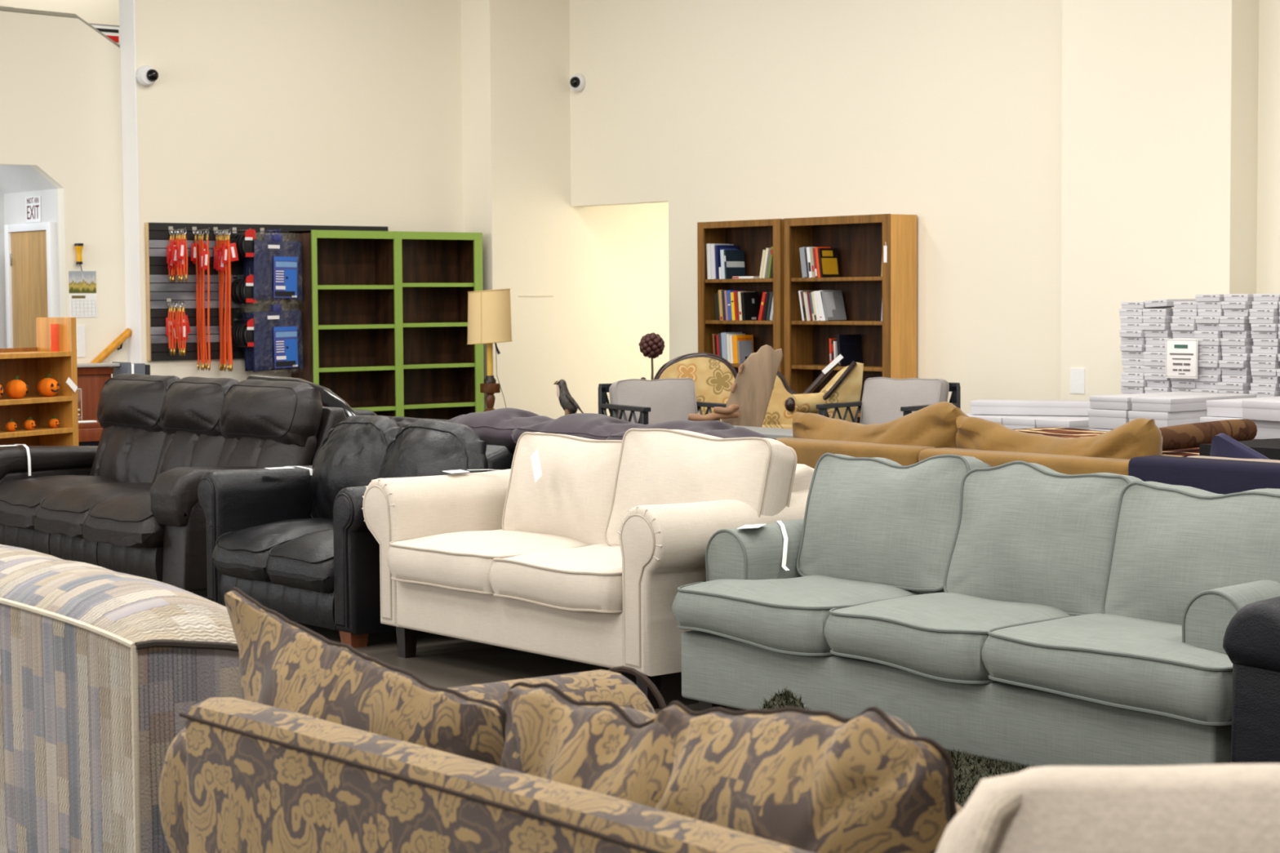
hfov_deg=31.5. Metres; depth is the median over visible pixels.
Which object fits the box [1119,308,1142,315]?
shoebox
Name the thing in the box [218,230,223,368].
leash
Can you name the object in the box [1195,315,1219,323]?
shoebox
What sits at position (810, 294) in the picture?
book
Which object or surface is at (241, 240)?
pack
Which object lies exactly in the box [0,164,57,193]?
ceiling
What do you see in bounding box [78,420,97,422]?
paper pad
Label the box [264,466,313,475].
price tag
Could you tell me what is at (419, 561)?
seat cushion
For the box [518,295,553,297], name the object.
trim
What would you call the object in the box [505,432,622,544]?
cushion
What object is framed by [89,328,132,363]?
handrail
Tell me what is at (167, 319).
leash
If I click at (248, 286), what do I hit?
pack
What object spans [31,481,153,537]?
seat cushion
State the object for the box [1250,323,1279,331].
shoebox
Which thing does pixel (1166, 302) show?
shoebox
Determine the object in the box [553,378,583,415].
statue
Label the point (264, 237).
cover
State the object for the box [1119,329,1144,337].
shoebox
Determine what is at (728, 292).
book
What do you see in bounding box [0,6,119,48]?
trim
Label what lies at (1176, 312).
shoebox
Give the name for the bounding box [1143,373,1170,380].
shoebox
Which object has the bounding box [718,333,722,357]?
book
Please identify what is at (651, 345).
topiary
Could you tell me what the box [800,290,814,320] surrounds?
book
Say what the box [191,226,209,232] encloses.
hook
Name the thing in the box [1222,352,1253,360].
shoebox
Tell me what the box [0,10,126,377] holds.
wall
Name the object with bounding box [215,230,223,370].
leash
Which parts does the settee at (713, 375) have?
frame, seat, arm knob, wing frame, wing frame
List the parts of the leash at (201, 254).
cord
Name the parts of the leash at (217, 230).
cord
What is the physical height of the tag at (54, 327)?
0.170 m
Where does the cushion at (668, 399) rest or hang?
on the armchair at (644, 402)
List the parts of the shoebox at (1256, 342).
lid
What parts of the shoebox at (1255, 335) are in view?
lid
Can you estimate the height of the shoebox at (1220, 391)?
0.046 m
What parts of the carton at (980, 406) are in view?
lid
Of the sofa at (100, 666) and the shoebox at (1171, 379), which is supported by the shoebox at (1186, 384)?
the shoebox at (1171, 379)
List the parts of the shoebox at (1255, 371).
lid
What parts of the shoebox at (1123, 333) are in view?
lid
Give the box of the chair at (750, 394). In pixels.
[688,344,782,426]
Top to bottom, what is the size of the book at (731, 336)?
0.236 m
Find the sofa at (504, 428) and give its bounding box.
[442,409,779,456]
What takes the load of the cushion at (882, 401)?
on the armchair at (883, 399)
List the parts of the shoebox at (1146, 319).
lid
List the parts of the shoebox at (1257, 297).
lid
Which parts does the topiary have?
stem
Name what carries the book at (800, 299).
on the bookcase at (888, 345)
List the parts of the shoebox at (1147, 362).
lid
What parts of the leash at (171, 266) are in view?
cord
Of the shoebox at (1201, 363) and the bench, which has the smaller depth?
the bench
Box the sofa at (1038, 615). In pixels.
[671,453,1279,768]
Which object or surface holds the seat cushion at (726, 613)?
on the sofa at (1038, 615)
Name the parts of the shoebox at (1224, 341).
lid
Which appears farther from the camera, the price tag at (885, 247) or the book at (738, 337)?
the book at (738, 337)
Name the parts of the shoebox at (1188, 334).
lid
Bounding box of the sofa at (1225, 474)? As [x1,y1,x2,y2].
[1128,454,1279,493]
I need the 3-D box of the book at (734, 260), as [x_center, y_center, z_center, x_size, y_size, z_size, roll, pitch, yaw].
[0.797,-1.365,19.083,0.211,0.246,0.037,-3,4,-39]
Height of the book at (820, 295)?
0.246 m
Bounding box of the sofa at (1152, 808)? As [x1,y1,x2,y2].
[935,764,1279,852]
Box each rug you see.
[755,686,1044,803]
[1013,427,1257,457]
[1158,418,1257,450]
[1199,438,1279,459]
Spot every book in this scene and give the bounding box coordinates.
[706,243,725,279]
[710,244,733,279]
[712,333,718,354]
[714,293,718,319]
[714,334,717,355]
[715,244,738,279]
[715,334,719,355]
[716,292,719,319]
[718,289,723,319]
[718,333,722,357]
[719,266,721,279]
[720,249,724,279]
[720,332,742,359]
[721,289,737,319]
[724,249,745,279]
[724,290,728,320]
[726,289,744,320]
[726,333,745,363]
[728,335,733,363]
[730,292,735,320]
[732,275,759,278]
[732,334,753,363]
[733,290,750,320]
[736,291,739,320]
[737,291,755,320]
[737,340,752,363]
[740,292,759,320]
[758,292,766,320]
[759,249,765,278]
[762,248,770,278]
[762,292,769,320]
[764,250,770,278]
[765,292,773,320]
[767,246,773,278]
[769,253,773,278]
[769,297,773,320]
[798,290,804,320]
[799,246,816,277]
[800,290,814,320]
[803,292,808,320]
[804,248,808,277]
[804,293,810,320]
[806,246,812,277]
[806,291,813,320]
[808,292,814,320]
[809,247,815,277]
[811,291,817,320]
[813,248,817,277]
[813,290,820,320]
[814,246,831,277]
[816,290,822,320]
[817,248,839,277]
[818,289,834,320]
[820,290,846,320]
[829,338,836,363]
[831,339,836,361]
[833,341,838,366]
[835,333,862,366]
[880,256,882,276]
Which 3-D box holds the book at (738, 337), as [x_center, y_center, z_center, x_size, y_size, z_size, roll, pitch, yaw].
[0.867,-0.650,19.025,0.185,0.238,0.071,-3,4,-39]
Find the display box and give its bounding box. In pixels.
[77,388,82,421]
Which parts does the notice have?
frame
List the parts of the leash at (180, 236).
cord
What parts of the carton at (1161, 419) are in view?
lid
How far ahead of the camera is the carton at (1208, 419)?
12.26 m
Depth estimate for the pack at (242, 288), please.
19.12 m
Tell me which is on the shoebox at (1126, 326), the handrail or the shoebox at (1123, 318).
the shoebox at (1123, 318)
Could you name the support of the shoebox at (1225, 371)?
on the shoebox at (1225, 378)
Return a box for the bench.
[730,425,792,437]
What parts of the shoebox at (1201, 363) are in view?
lid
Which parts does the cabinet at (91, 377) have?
panel, moulding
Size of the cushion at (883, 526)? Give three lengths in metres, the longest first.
0.727 x 0.491 x 0.267 m
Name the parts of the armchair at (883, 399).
leg, armrest, leg, armrest, rail, leg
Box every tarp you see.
[253,229,302,300]
[253,299,303,371]
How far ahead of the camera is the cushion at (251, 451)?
11.30 m
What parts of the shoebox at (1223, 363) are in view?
lid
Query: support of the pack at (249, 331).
hanging from the hook at (235, 317)
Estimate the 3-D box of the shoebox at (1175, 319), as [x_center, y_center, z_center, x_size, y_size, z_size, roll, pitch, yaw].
[3.628,-0.697,14.732,0.303,0.046,0.186,-3,4,-37]
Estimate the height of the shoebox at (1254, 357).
0.046 m
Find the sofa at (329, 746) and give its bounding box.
[159,584,965,852]
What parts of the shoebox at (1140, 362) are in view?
lid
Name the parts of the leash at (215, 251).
cord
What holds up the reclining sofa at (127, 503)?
on the floor
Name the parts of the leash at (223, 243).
cord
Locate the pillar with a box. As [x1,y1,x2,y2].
[1060,0,1258,400]
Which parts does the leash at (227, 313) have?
cord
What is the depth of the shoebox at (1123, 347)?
14.96 m
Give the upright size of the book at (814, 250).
0.236 m
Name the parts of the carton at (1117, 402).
lid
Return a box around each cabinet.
[76,362,119,445]
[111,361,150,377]
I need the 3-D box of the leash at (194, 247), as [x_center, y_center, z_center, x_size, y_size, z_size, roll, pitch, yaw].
[-3.736,-1.061,19.055,0.080,1.184,0.024,-4,6,-42]
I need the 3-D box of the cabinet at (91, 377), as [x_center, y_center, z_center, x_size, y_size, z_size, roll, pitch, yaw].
[-4.026,0.063,16.012,0.960,0.992,0.730,-3,4,-39]
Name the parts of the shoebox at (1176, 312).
lid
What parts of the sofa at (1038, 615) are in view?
leg, arm, seat, arm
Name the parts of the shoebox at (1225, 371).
lid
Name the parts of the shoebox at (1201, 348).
lid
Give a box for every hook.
[166,298,183,304]
[168,226,186,232]
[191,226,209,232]
[213,226,231,232]
[231,227,248,233]
[232,272,248,278]
[233,315,251,322]
[259,227,280,233]
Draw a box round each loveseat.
[197,414,513,648]
[361,426,814,709]
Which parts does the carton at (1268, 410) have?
lid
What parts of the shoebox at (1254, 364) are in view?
lid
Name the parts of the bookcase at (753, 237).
panel, shelf, shelf, shelf, panel, panel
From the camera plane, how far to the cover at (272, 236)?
19.26 m
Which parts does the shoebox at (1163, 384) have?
lid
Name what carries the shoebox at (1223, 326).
on the shoebox at (1226, 334)
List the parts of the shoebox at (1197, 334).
lid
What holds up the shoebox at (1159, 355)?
on the shoebox at (1147, 362)
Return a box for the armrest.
[1222,596,1279,672]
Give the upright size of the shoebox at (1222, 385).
0.046 m
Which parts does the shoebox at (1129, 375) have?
lid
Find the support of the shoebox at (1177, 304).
on the shoebox at (1176, 312)
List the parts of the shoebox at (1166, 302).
lid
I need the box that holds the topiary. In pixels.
[639,332,665,380]
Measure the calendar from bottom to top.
0.436 m
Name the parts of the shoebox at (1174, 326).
lid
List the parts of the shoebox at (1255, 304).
lid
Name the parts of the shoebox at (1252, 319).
lid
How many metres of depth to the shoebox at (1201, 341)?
14.47 m
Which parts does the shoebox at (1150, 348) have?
lid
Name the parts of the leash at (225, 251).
cord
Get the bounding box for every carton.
[963,413,989,417]
[969,399,1090,416]
[969,414,1035,424]
[1002,415,1081,429]
[1035,416,1091,429]
[1088,391,1213,410]
[1088,408,1132,429]
[1088,428,1111,431]
[1128,409,1208,427]
[1131,392,1257,412]
[1200,416,1242,422]
[1206,396,1279,417]
[1241,399,1279,421]
[1251,419,1279,439]
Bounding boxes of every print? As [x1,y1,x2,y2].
[275,291,294,296]
[275,360,295,366]
[719,248,736,254]
[726,261,744,266]
[737,337,753,352]
[821,250,838,274]
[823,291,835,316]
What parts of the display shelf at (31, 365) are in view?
panel, shelf, shelf, shelf, panel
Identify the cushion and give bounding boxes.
[0,475,119,529]
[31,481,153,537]
[79,491,164,548]
[88,425,165,482]
[151,431,225,483]
[211,517,333,581]
[217,435,316,468]
[264,528,333,593]
[309,414,404,519]
[378,418,488,478]
[386,529,587,592]
[489,543,622,610]
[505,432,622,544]
[606,428,795,545]
[609,377,697,424]
[671,573,919,653]
[790,402,966,448]
[799,455,993,594]
[823,592,1074,680]
[860,377,948,424]
[946,463,1146,616]
[955,414,1164,459]
[982,613,1232,722]
[1105,480,1279,624]
[1186,454,1279,462]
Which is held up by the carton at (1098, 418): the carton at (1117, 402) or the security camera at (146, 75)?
the carton at (1117, 402)
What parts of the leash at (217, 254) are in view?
cord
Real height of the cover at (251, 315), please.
0.650 m
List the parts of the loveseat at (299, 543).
panel, arm, panel, leg, arm, frame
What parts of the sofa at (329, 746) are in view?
arm, frame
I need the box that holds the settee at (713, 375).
[653,352,863,429]
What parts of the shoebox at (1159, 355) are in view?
lid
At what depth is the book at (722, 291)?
19.05 m
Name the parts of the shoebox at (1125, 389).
lid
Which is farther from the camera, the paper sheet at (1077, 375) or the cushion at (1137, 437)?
the paper sheet at (1077, 375)
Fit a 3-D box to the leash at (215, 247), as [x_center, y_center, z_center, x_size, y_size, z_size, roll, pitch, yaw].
[-3.563,-1.066,19.202,0.082,1.193,0.040,-1,3,-7]
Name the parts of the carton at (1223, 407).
lid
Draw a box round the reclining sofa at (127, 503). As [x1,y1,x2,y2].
[0,373,346,591]
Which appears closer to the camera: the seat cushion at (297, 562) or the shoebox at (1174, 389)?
the seat cushion at (297, 562)
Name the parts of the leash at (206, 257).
cord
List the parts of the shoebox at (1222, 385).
lid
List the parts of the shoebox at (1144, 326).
lid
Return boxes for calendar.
[68,264,97,317]
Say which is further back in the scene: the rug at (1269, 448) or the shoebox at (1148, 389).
the shoebox at (1148, 389)
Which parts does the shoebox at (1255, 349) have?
lid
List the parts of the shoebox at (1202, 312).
lid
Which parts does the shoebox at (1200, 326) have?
lid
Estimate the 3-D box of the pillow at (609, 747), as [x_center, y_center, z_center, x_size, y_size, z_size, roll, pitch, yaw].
[0.000,0.581,3.145,0.357,0.416,0.492,-22,19,-40]
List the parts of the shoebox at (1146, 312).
lid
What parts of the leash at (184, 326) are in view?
cord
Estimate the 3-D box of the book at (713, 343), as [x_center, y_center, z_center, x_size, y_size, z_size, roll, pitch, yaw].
[0.696,-0.665,19.232,0.185,0.246,0.035,-3,4,-39]
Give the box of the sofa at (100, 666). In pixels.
[0,544,243,852]
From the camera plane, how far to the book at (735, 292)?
18.94 m
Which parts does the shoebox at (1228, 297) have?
lid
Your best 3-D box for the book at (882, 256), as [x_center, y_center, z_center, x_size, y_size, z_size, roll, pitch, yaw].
[1.943,-1.303,17.648,0.150,0.271,0.039,-3,4,-39]
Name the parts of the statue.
leg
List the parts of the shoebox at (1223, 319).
lid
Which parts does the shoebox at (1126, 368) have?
lid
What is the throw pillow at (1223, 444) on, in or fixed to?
on the sofa at (1225, 474)
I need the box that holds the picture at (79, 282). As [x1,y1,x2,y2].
[68,271,96,293]
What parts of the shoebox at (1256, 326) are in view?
lid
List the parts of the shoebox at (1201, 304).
lid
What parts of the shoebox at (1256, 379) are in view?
lid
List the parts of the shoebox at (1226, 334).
lid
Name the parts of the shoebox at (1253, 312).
lid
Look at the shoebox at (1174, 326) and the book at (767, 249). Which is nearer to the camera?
the shoebox at (1174, 326)
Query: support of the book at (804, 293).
on the bookcase at (888, 345)
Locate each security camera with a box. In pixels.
[136,65,158,85]
[569,73,585,92]
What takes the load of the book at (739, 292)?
on the bookcase at (753, 237)
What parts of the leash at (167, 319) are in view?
cord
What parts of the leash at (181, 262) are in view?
cord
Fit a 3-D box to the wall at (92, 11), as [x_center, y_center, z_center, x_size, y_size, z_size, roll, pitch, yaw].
[-6.447,-2.253,19.935,8.560,5.200,0.100,-3,4,-39]
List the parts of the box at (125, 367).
post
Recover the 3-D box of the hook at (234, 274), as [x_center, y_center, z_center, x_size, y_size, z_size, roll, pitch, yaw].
[-3.368,-1.281,19.219,0.040,0.050,0.276,-3,4,-39]
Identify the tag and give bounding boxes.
[0,444,31,475]
[50,324,58,351]
[66,377,77,392]
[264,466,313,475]
[442,469,506,473]
[530,448,542,482]
[737,520,789,570]
[822,354,843,374]
[883,245,887,262]
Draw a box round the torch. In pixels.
[74,243,83,264]
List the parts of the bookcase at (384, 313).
panel, shelf, shelf, panel, shelf, shelf, panel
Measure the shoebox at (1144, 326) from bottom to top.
0.046 m
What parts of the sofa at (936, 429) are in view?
frame, frame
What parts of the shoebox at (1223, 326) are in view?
lid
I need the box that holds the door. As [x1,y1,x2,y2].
[4,221,57,348]
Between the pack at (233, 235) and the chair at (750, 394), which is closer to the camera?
the chair at (750, 394)
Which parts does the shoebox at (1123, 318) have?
lid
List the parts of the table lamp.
lamp shade, shade trim, post, switch chain, power cord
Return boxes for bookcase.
[288,230,484,419]
[697,218,784,376]
[783,213,916,422]
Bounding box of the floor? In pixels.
[190,589,1031,768]
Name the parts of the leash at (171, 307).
cord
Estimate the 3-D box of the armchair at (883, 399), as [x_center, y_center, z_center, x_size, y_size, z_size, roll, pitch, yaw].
[1.666,0.124,15.165,0.720,0.894,0.680,2,4,38]
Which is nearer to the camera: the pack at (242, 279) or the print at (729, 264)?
the print at (729, 264)
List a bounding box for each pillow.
[221,586,506,767]
[500,685,682,808]
[654,708,965,852]
[1210,432,1268,458]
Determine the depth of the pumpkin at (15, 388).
13.61 m
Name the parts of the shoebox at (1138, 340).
lid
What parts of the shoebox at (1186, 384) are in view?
lid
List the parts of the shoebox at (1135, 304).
lid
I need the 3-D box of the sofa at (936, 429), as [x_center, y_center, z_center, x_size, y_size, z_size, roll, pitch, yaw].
[1.552,0.380,9.973,0.870,0.980,2.160,-3,4,-39]
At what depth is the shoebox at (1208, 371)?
14.50 m
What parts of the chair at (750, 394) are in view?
carved arm, carved arm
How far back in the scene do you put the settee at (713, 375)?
16.21 m
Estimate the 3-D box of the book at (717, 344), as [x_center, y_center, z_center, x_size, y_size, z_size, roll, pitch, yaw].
[0.728,-0.658,19.194,0.185,0.236,0.038,-3,4,-39]
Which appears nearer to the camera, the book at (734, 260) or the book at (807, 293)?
the book at (807, 293)
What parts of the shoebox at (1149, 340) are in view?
lid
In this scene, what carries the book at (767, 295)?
on the bookcase at (753, 237)
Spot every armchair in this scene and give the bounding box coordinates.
[598,377,726,425]
[816,377,960,424]
[1222,596,1279,764]
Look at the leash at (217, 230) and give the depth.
19.21 m
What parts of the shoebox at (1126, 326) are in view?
lid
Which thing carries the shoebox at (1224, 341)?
on the shoebox at (1225, 348)
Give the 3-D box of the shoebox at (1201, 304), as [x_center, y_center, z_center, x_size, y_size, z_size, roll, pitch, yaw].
[3.752,-0.783,14.594,0.303,0.046,0.186,-3,4,-41]
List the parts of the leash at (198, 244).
cord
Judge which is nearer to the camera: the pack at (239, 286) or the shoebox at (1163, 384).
the shoebox at (1163, 384)
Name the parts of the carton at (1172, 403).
lid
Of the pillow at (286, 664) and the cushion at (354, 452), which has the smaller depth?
the pillow at (286, 664)
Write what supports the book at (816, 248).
on the bookcase at (888, 345)
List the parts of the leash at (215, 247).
cord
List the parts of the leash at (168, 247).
cord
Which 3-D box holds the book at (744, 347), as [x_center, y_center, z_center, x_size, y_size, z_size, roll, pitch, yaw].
[0.882,-0.624,18.981,0.150,0.191,0.033,-3,4,-39]
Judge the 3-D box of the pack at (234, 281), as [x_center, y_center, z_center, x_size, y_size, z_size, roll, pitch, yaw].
[-3.431,-1.150,19.310,0.147,0.211,0.033,-3,4,-41]
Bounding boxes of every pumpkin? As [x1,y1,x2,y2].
[0,384,4,397]
[4,375,28,398]
[5,418,17,431]
[23,417,35,430]
[36,373,59,396]
[48,415,60,427]
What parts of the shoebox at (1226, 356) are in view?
lid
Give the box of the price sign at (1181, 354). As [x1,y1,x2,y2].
[1165,338,1197,378]
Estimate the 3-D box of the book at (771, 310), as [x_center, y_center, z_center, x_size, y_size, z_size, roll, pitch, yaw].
[1.146,-0.989,18.636,0.150,0.236,0.078,-3,4,-39]
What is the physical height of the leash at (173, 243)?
0.444 m
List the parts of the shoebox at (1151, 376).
lid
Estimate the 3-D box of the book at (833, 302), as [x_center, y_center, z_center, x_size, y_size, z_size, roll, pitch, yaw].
[1.553,-0.971,18.191,0.210,0.245,0.088,-3,4,-39]
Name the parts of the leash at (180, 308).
cord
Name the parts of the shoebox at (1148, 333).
lid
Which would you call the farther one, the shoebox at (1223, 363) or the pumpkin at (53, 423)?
the shoebox at (1223, 363)
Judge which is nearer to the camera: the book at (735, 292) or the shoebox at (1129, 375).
the shoebox at (1129, 375)
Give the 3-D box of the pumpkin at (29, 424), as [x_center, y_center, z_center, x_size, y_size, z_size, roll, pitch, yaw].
[-3.705,-0.019,13.760,0.072,0.080,0.072,1,4,27]
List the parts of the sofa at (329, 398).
rail, frame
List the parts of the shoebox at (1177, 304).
lid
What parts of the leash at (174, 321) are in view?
cord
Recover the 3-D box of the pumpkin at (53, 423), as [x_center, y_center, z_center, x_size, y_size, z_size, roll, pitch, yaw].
[-3.607,-0.029,13.951,0.068,0.076,0.068,1,4,27]
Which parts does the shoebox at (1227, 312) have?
lid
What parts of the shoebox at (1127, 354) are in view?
lid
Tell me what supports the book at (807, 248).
on the bookcase at (888, 345)
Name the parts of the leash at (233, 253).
cord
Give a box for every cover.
[242,300,289,371]
[243,230,269,279]
[245,229,293,301]
[246,300,272,370]
[249,299,298,372]
[250,229,299,301]
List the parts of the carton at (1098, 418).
lid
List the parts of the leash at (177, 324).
cord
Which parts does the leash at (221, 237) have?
cord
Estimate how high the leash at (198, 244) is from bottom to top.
1.184 m
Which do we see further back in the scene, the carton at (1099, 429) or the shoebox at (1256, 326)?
the shoebox at (1256, 326)
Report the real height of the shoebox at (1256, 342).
0.046 m
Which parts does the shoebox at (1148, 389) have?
lid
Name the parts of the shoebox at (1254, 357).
lid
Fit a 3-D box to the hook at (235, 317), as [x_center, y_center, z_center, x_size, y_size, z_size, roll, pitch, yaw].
[-3.365,-0.911,19.240,0.040,0.050,0.276,-3,4,-39]
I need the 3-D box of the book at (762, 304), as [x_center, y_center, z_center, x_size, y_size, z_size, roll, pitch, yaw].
[1.062,-0.994,18.737,0.151,0.236,0.094,-3,4,-39]
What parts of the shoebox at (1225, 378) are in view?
lid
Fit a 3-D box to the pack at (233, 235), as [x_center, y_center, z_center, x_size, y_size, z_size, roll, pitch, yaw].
[-3.443,-1.534,19.281,0.147,0.211,0.033,-3,4,-35]
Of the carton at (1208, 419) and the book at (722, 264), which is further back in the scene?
the book at (722, 264)
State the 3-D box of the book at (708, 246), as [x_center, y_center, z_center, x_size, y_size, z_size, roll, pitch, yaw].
[0.666,-1.402,19.248,0.220,0.302,0.061,-3,4,-39]
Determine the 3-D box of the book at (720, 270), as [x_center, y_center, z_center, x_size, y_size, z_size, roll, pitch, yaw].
[0.736,-1.294,19.123,0.160,0.101,0.030,-3,4,-39]
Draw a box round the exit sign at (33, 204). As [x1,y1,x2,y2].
[25,195,41,222]
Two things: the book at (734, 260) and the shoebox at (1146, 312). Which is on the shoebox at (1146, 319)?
the shoebox at (1146, 312)
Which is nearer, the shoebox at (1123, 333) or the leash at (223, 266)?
the shoebox at (1123, 333)
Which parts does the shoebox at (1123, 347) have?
lid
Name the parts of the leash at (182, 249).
cord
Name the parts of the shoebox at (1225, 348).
lid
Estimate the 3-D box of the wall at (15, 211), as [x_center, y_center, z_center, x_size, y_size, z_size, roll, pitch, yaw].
[-5.363,-0.946,19.555,0.120,2.620,1.970,-3,4,-39]
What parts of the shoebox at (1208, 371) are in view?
lid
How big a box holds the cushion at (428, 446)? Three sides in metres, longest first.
0.739 x 0.597 x 0.364 m
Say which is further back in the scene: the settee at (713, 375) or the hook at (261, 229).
the hook at (261, 229)
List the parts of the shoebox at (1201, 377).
lid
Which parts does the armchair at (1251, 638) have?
arm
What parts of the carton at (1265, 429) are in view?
lid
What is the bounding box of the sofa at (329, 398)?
[246,374,444,428]
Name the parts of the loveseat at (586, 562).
panel, leg, arm, seat, panel, leg, arm, frame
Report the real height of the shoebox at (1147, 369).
0.046 m
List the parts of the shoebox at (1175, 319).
lid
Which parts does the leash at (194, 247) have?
cord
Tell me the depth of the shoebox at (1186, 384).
14.65 m
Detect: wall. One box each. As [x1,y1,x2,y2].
[0,0,119,25]
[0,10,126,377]
[0,191,6,348]
[4,188,60,317]
[134,0,463,382]
[461,0,669,418]
[569,0,1279,413]
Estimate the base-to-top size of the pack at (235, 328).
0.211 m
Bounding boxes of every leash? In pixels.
[165,302,172,355]
[166,229,172,282]
[168,229,175,282]
[168,301,179,355]
[169,229,176,282]
[169,229,179,272]
[170,229,181,282]
[172,302,178,355]
[176,228,181,281]
[176,302,182,355]
[177,229,187,282]
[177,302,191,355]
[179,228,186,282]
[180,302,187,355]
[191,229,199,369]
[192,230,201,368]
[196,230,205,370]
[198,229,209,370]
[199,230,205,370]
[202,229,210,370]
[213,230,224,346]
[213,230,224,371]
[214,230,220,343]
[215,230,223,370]
[217,229,227,371]
[217,229,229,371]
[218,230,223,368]
[218,230,225,371]
[222,229,232,371]
[226,229,238,371]
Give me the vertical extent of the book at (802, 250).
0.250 m
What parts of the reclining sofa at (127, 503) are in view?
footrest panel, arm, footrest panel, footrest panel, arm, frame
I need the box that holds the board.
[144,222,387,360]
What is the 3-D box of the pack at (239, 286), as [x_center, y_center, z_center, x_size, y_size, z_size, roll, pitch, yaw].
[-3.349,-1.145,19.198,0.147,0.211,0.033,-3,4,-42]
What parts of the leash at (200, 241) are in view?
cord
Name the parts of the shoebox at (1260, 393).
lid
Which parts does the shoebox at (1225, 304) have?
lid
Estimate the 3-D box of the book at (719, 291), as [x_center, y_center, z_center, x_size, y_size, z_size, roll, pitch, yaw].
[0.742,-1.026,19.137,0.166,0.257,0.058,-3,4,-39]
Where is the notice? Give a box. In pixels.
[88,22,119,44]
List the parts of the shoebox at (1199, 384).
lid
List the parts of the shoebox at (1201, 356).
lid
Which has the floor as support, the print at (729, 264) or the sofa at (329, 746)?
the sofa at (329, 746)
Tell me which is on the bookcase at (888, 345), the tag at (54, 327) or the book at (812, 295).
the book at (812, 295)
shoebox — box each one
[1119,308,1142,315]
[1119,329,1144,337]
[1120,301,1171,308]
[1120,315,1142,323]
[1120,322,1143,329]
[1120,337,1146,344]
[1120,343,1146,351]
[1120,378,1146,386]
[1120,386,1145,393]
[1121,351,1147,358]
[1121,357,1143,365]
[1121,372,1144,379]
[1122,364,1143,372]
[1141,323,1170,329]
[1142,308,1173,315]
[1142,315,1172,323]
[1142,351,1165,359]
[1142,365,1165,373]
[1143,358,1165,366]
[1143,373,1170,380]
[1144,298,1195,307]
[1144,329,1173,337]
[1144,386,1172,393]
[1145,337,1175,344]
[1145,344,1165,351]
[1146,379,1172,387]
[1170,323,1196,330]
[1170,377,1193,381]
[1171,380,1195,388]
[1171,387,1194,391]
[1172,315,1195,323]
[1172,330,1194,337]
[1173,301,1197,308]
[1173,308,1198,315]
[1173,337,1195,338]
[1193,373,1222,382]
[1194,330,1222,337]
[1194,388,1218,393]
[1195,293,1224,301]
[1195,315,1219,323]
[1195,337,1221,345]
[1195,381,1218,389]
[1196,301,1222,308]
[1196,323,1219,330]
[1197,308,1223,315]
[1197,345,1222,352]
[1197,352,1222,359]
[1197,360,1219,367]
[1197,367,1222,374]
[1217,382,1252,390]
[1218,323,1254,330]
[1218,360,1250,368]
[1218,389,1250,394]
[1219,315,1248,323]
[1220,337,1253,346]
[1221,301,1252,308]
[1221,345,1253,353]
[1222,330,1254,337]
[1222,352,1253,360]
[1222,367,1251,375]
[1222,374,1253,382]
[1223,293,1253,301]
[1223,308,1249,315]
[1248,308,1279,315]
[1248,315,1279,324]
[1248,390,1279,397]
[1249,360,1279,368]
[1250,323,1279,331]
[1250,353,1279,360]
[1250,368,1279,376]
[1250,382,1279,391]
[1251,331,1278,338]
[1252,301,1279,308]
[1252,346,1279,353]
[1252,375,1279,383]
[1253,293,1279,301]
[1253,338,1279,346]
[1276,368,1279,376]
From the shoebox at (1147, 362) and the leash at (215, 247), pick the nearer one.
the shoebox at (1147, 362)
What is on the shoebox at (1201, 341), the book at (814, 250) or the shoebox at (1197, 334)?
the shoebox at (1197, 334)
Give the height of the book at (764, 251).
0.236 m
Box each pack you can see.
[230,233,239,243]
[231,233,241,258]
[231,279,238,303]
[231,279,243,303]
[231,322,240,346]
[233,322,244,346]
[235,233,244,258]
[235,279,243,303]
[235,322,246,346]
[237,279,246,303]
[238,322,247,347]
[239,233,248,257]
[240,280,248,303]
[240,323,248,347]
[242,228,256,257]
[243,274,256,303]
[244,318,253,347]
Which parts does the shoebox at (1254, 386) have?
lid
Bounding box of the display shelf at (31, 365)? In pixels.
[0,317,78,445]
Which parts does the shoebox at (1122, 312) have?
lid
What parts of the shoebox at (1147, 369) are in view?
lid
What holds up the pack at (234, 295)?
hanging from the hook at (234, 274)
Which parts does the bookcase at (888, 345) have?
panel, shelf, shelf, shelf, frame, panel, panel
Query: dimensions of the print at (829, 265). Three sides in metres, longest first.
0.193 x 0.170 x 0.002 m
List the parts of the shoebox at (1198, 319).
lid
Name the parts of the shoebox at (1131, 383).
lid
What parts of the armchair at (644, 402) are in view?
leg, rail, armrest, leg, armrest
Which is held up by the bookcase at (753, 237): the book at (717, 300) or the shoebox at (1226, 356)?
the book at (717, 300)
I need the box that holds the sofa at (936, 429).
[776,402,1164,475]
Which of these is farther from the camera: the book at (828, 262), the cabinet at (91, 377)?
the book at (828, 262)
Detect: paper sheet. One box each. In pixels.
[76,325,85,357]
[1070,368,1084,393]
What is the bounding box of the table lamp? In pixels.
[466,288,512,411]
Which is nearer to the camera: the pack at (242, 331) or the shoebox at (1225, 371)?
the shoebox at (1225, 371)
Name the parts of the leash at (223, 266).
cord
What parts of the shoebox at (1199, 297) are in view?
lid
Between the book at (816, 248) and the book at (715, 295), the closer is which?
the book at (816, 248)
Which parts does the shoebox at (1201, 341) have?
lid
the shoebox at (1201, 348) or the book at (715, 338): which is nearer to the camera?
the shoebox at (1201, 348)
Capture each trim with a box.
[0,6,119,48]
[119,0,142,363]
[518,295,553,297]
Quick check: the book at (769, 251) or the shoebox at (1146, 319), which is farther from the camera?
the book at (769, 251)

